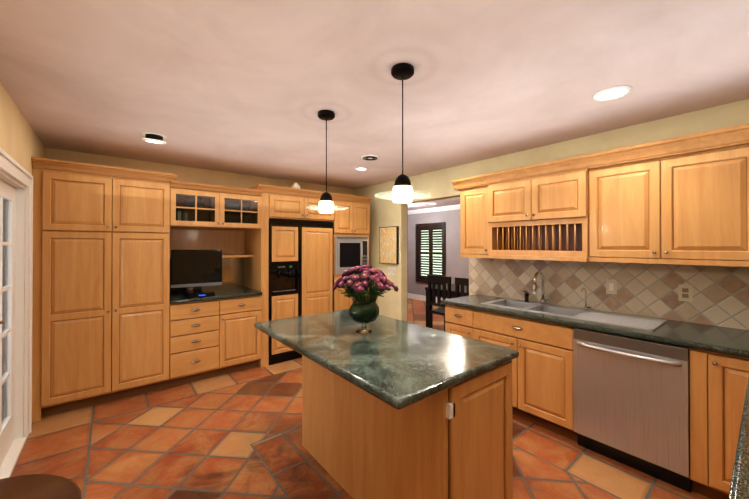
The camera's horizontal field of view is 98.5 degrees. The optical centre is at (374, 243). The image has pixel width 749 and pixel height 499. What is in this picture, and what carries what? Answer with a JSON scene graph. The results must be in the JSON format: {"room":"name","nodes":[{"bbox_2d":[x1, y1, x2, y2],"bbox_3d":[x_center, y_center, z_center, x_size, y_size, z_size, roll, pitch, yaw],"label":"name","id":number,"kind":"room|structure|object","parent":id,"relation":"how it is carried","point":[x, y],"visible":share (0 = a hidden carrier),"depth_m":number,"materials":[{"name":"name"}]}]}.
{"room":"kitchen","nodes":[
{"label":"kitchen","id":0,"kind":"room"},
{"bbox_2d":[0,82,44,317],"bbox_3d":[-1.075,0.256,0.404,0.120,2.450,7.100,0,0,-39],"label":"wall","id":1,"kind":"structure","parent":0,"point":[21,144],"depth_m":2.27,"materials":[{"name":"beige paint"}]},
{"bbox_2d":[0,180,15,465],"bbox_3d":[-2.265,0.525,1.885,0.078,1.880,1.390,0,0,-39],"label":"french door","id":2,"kind":"structure","parent":1,"relation":"in","point":[7,273],"depth_m":2.31,"materials":[{"name":"white paint"}]},
{"bbox_2d":[0,147,32,478],"bbox_3d":[-2.272,0.475,1.879,0.170,2.030,1.640,0,0,-39],"label":"door frame","id":3,"kind":"structure","parent":1,"relation":"attached to","point":[10,166],"depth_m":2.45,"materials":[{"name":"white paint"}]},
{"bbox_2d":[45,148,354,194],"bbox_3d":[-1.842,0.280,4.436,4.025,2.450,0.120,0,0,-39],"label":"wall","id":4,"kind":"structure","parent":0,"point":[199,175],"depth_m":4.02,"materials":[{"name":"beige paint"}]},
{"bbox_2d":[171,193,254,228],"bbox_3d":[-2.050,-0.383,3.993,0.940,0.370,0.300,0,0,-39],"label":"upper cabinet","id":5,"kind":"object","parent":4,"relation":"attached to","point":[188,210],"depth_m":3.62,"materials":[{"name":"brown wood"}]},
{"bbox_2d":[251,185,334,224],"bbox_3d":[-1.136,-0.508,4.503,0.931,0.394,0.666,0,0,-39],"label":"upper cabinet","id":6,"kind":"object","parent":4,"relation":"attached to","point":[271,202],"depth_m":4.11,"materials":[{"name":"brown wood"}]},
{"bbox_2d":[323,193,370,236],"bbox_3d":[-0.549,-0.402,4.980,0.696,0.599,0.666,0,0,-39],"label":"upper cabinet","id":7,"kind":"object","parent":4,"relation":"attached to","point":[354,220],"depth_m":4.73,"materials":[{"name":"brown wood"}]},
{"bbox_2d":[10,298,710,498],"bbox_3d":[0.321,1.530,3.663,11.000,0.060,11.800,0,0,-39],"label":"floor","id":8,"kind":"structure","parent":0,"point":[236,435],"depth_m":2.30,"materials":[{"name":"tile"}]},
{"bbox_2d":[0,474,80,498],"bbox_3d":[-0.844,1.032,0.614,0.420,0.900,0.420,0,0,-39],"label":"round side table","id":9,"kind":"object","parent":8,"relation":"on","point":[40,486],"visible":1,"depth_m":0.77,"materials":[{"name":"brown wood"}]},
{"bbox_2d":[31,157,170,422],"bbox_3d":[-2.677,0.393,3.241,0.978,2.210,0.666,0,0,-39],"label":"tall cabinet","id":10,"kind":"object","parent":8,"relation":"on","point":[115,316],"depth_m":2.94,"materials":[{"name":"brown wood"}]},
{"bbox_2d":[171,297,226,386],"bbox_3d":[-2.094,1.061,3.713,0.527,0.880,0.666,0,0,-39],"label":"base cabinet","id":11,"kind":"object","parent":8,"relation":"on","point":[198,328],"depth_m":3.46,"materials":[{"name":"brown wood"}]},
{"bbox_2d":[171,285,258,300],"bbox_3d":[-1.931,0.601,3.842,0.938,0.041,0.675,0,0,-39],"label":"countertop","id":12,"kind":"structure","parent":11,"relation":"on","point":[236,290],"depth_m":3.75,"materials":[{"name":"stone"}]},
{"bbox_2d":[171,249,221,295],"bbox_3d":[-1.987,0.324,3.615,0.506,0.510,0.167,0,0,-39],"label":"tv","id":13,"kind":"object","parent":12,"relation":"on","point":[196,270],"visible":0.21,"depth_m":3.59,"materials":[{"name":"black plastic"}]},
{"bbox_2d":[187,291,214,297],"bbox_3d":[-1.889,0.558,3.516,0.254,0.042,0.088,0,0,-39],"label":"cable box","id":14,"kind":"object","parent":12,"relation":"on","point":[200,294],"visible":1,"depth_m":3.48,"materials":[{"name":"black plastic"}]},
{"bbox_2d":[227,293,262,373],"bbox_3d":[-1.752,1.062,3.992,0.470,0.880,0.666,0,0,-39],"label":"base cabinet","id":15,"kind":"object","parent":8,"relation":"on","point":[244,341],"depth_m":3.76,"materials":[{"name":"brown wood"}]},
{"bbox_2d":[269,219,333,364],"bbox_3d":[-1.131,0.605,4.490,0.923,1.800,0.671,0,0,-39],"label":"refrigerator","id":16,"kind":"object","parent":8,"relation":"on","point":[301,268],"visible":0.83,"depth_m":4.20,"materials":[{"name":"beige wood"}]},
{"bbox_2d":[334,269,369,310],"bbox_3d":[-0.527,0.976,4.990,0.639,1.065,0.666,0,0,-39],"label":"base cabinet","id":17,"kind":"object","parent":8,"relation":"on","point":[341,302],"depth_m":4.60,"materials":[{"name":"brown wood"}]},
{"bbox_2d":[335,236,368,273],"bbox_3d":[-0.470,0.170,4.924,0.596,0.539,0.559,0,0,-39],"label":"microwave","id":18,"kind":"object","parent":17,"relation":"in","point":[351,252],"visible":0.73,"depth_m":4.70,"materials":[{"name":"silver metal"}]},
{"bbox_2d":[302,355,512,498],"bbox_3d":[0.103,1.051,2.049,0.560,0.880,1.332,0,0,-39],"label":"kitchen island","id":19,"kind":"object","parent":8,"relation":"on","point":[455,441],"visible":0.75,"depth_m":1.61,"materials":[{"name":"maple wood"},{"name":"dark green granite"}]},
{"bbox_2d":[254,309,518,409],"bbox_3d":[-0.050,0.590,2.025,0.890,0.040,1.520,0,0,-39],"label":"island countertop","id":20,"kind":"structure","parent":19,"relation":"on","point":[397,364],"depth_m":1.68,"materials":[{"name":"green stone"}]},
{"bbox_2d":[332,265,398,332],"bbox_3d":[-0.064,0.356,2.107,0.412,0.430,0.403,0,0,-39],"label":"vase","id":21,"kind":"object","parent":20,"relation":"on","point":[356,287],"visible":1,"depth_m":2.03,"materials":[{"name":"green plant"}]},
{"bbox_2d":[427,275,450,331],"bbox_3d":[1.130,0.998,4.996,0.445,1.020,0.426,0,0,-39],"label":"dining chair","id":22,"kind":"object","parent":8,"relation":"on","point":[439,280],"visible":0.6,"depth_m":4.91,"materials":[{"name":"black wood"}]},
{"bbox_2d":[425,284,466,327],"bbox_3d":[1.822,1.129,5.147,1.000,0.760,1.800,0,0,-39],"label":"dining table","id":23,"kind":"object","parent":8,"relation":"on","point":[452,296],"visible":0.04,"depth_m":5.50,"materials":[{"name":"black wood"}]},
{"bbox_2d":[455,277,468,297],"bbox_3d":[1.458,0.995,4.593,0.445,1.020,0.426,0,0,-39],"label":"dining chair","id":24,"kind":"object","parent":8,"relation":"on","point":[462,282],"visible":0.15,"depth_m":4.54,"materials":[{"name":"black wood"}]},
{"bbox_2d":[440,257,748,498],"bbox_3d":[1.165,0.816,1.979,2.217,1.349,2.876,0,0,-39],"label":"kitchen counter","id":25,"kind":"object","parent":8,"relation":"on","point":[533,313],"visible":0.96,"depth_m":2.44,"materials":[{"name":"brown wood"}]},
{"bbox_2d":[523,271,590,309],"bbox_3d":[1.598,0.412,2.912,0.218,0.316,0.575,0,0,-39],"label":"faucet","id":26,"kind":"object","parent":25,"relation":"on","point":[542,304],"depth_m":2.97,"materials":[{"name":"silver metal"}]},
{"bbox_2d":[573,328,690,492],"bbox_3d":[1.853,1.056,2.289,0.662,0.872,0.604,0,0,-39],"label":"dishwasher","id":27,"kind":"object","parent":8,"relation":"on","point":[631,398],"visible":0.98,"depth_m":2.08,"materials":[{"name":"silver metal"}]},
{"bbox_2d":[0,0,748,209],"bbox_3d":[0.731,-0.999,3.818,7.225,0.100,10.340,0,0,-39],"label":"ceiling","id":28,"kind":"structure","parent":0,"point":[250,87],"depth_m":1.84,"materials":[{"name":"paint"}]},
{"bbox_2d":[142,132,166,143],"bbox_3d":[-1.940,-0.918,2.841,0.184,0.073,0.184,0,0,-39],"label":"recessed light","id":29,"kind":"object","parent":28,"relation":"in","point":[154,137],"visible":1,"depth_m":2.79,"materials":[{"name":"white paint"}]},
{"bbox_2d":[305,110,344,212],"bbox_3d":[-0.353,-0.591,2.365,0.310,0.734,0.310,0,0,-39],"label":"pendant light","id":30,"kind":"object","parent":28,"relation":"hanging from","point":[326,204],"visible":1,"depth_m":2.33,"materials":[{"name":"black metal"}]},
{"bbox_2d":[355,167,367,169],"bbox_3d":[-0.166,-0.941,4.068,0.164,0.012,0.164,0,0,-39],"label":"recessed light","id":31,"kind":"object","parent":28,"relation":"in","point":[361,168],"visible":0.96,"depth_m":4.05,"materials":[{"name":"white paint"}]},
{"bbox_2d":[361,155,378,159],"bbox_3d":[-0.049,-0.942,3.544,0.200,0.016,0.200,0,0,-39],"label":"recessed light","id":32,"kind":"object","parent":28,"relation":"in","point":[370,157],"visible":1,"depth_m":3.50,"materials":[{"name":"white paint"}]},
{"bbox_2d":[376,63,430,202],"bbox_3d":[0.155,-0.594,1.773,0.310,0.734,0.310,0,0,-39],"label":"pendant light","id":33,"kind":"object","parent":28,"relation":"hanging from","point":[402,192],"visible":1,"depth_m":1.74,"materials":[{"name":"black metal"}]},
{"bbox_2d":[593,85,631,100],"bbox_3d":[1.513,-0.953,2.056,0.204,0.012,0.204,0,0,-39],"label":"recessed light","id":34,"kind":"object","parent":28,"relation":"in","point":[612,93],"visible":1,"depth_m":2.05,"materials":[{"name":"white paint"}]},
{"bbox_2d":[407,197,468,321],"bbox_3d":[1.202,0.290,6.324,3.320,2.450,7.040,0,0,-39],"label":"wall","id":35,"kind":"structure","parent":0,"point":[457,265],"depth_m":8.02,"materials":[{"name":"paint"}]},
{"bbox_2d":[416,222,445,284],"bbox_3d":[1.465,0.253,8.441,0.082,1.570,0.990,0,0,-39],"label":"window shutters","id":36,"kind":"object","parent":35,"relation":"attached to","point":[420,228],"visible":0.96,"depth_m":8.44,"materials":[{"name":"brown wood"}]},
{"bbox_2d":[408,204,459,302],"bbox_3d":[2.361,0.296,7.268,0.090,2.449,6.800,0,0,-39],"label":"trim","id":37,"kind":"structure","parent":35,"relation":"attached to","point":[429,210],"depth_m":8.43,"materials":[{"name":"white paint"}]},
{"bbox_2d":[355,99,748,321],"bbox_3d":[1.952,0.270,2.871,0.120,2.450,7.100,0,0,-39],"label":"wall","id":38,"kind":"structure","parent":0,"point":[387,212],"depth_m":3.60,"materials":[{"name":"beige paint"}]},
{"bbox_2d":[379,226,398,263],"bbox_3d":[0.214,0.027,4.875,0.039,0.560,0.400,0,0,-39],"label":"picture","id":39,"kind":"object","parent":38,"relation":"attached to","point":[388,245],"visible":1,"depth_m":4.83,"materials":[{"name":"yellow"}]},
{"bbox_2d":[392,267,395,275],"bbox_3d":[0.289,0.417,4.805,0.008,0.120,0.070,0,0,-39],"label":"switch plate","id":40,"kind":"object","parent":38,"relation":"attached to","point":[394,271],"visible":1,"depth_m":4.79,"materials":[{"name":"white paint"}]},
{"bbox_2d":[459,175,510,254],"bbox_3d":[1.168,-0.284,3.454,0.351,0.795,0.349,0,0,-39],"label":"upper cabinet","id":41,"kind":"object","parent":38,"relation":"attached to","point":[477,236],"depth_m":3.32,"materials":[{"name":"brown wood"}]},
{"bbox_2d":[483,155,590,226],"bbox_3d":[1.535,-0.444,2.974,0.391,0.480,0.857,0,0,-39],"label":"upper cabinet","id":42,"kind":"object","parent":38,"relation":"attached to","point":[557,191],"depth_m":2.78,"materials":[{"name":"brown wood"}]},
{"bbox_2d":[469,257,748,329],"bbox_3d":[2.021,0.360,2.679,0.009,0.429,2.876,0,0,-39],"label":"backsplash","id":43,"kind":"structure","parent":38,"relation":"attached to","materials":[{"name":"tile"}]},
{"bbox_2d":[587,125,742,262],"bbox_3d":[2.119,-0.291,2.287,0.351,0.795,0.940,0,0,-39],"label":"upper cabinet","id":44,"kind":"object","parent":38,"relation":"attached to","point":[682,200],"depth_m":2.16,"materials":[{"name":"brown wood"}]},
{"bbox_2d":[743,123,748,262],"bbox_3d":[2.504,-0.293,1.814,0.351,0.795,0.520,0,0,-39],"label":"upper cabinet","id":45,"kind":"object","parent":38,"relation":"attached to","point":[745,126],"depth_m":1.92,"materials":[{"name":"brown wood"}]},
{"label":"outside","id":46,"kind":"structure","parent":0,"visible":0},
{"bbox_2d":[421,230,441,275],"bbox_3d":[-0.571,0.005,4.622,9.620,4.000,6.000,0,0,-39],"label":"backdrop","id":47,"kind":"structure","parent":46,"point":[433,254],"depth_m":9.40,"materials":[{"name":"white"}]}
]}

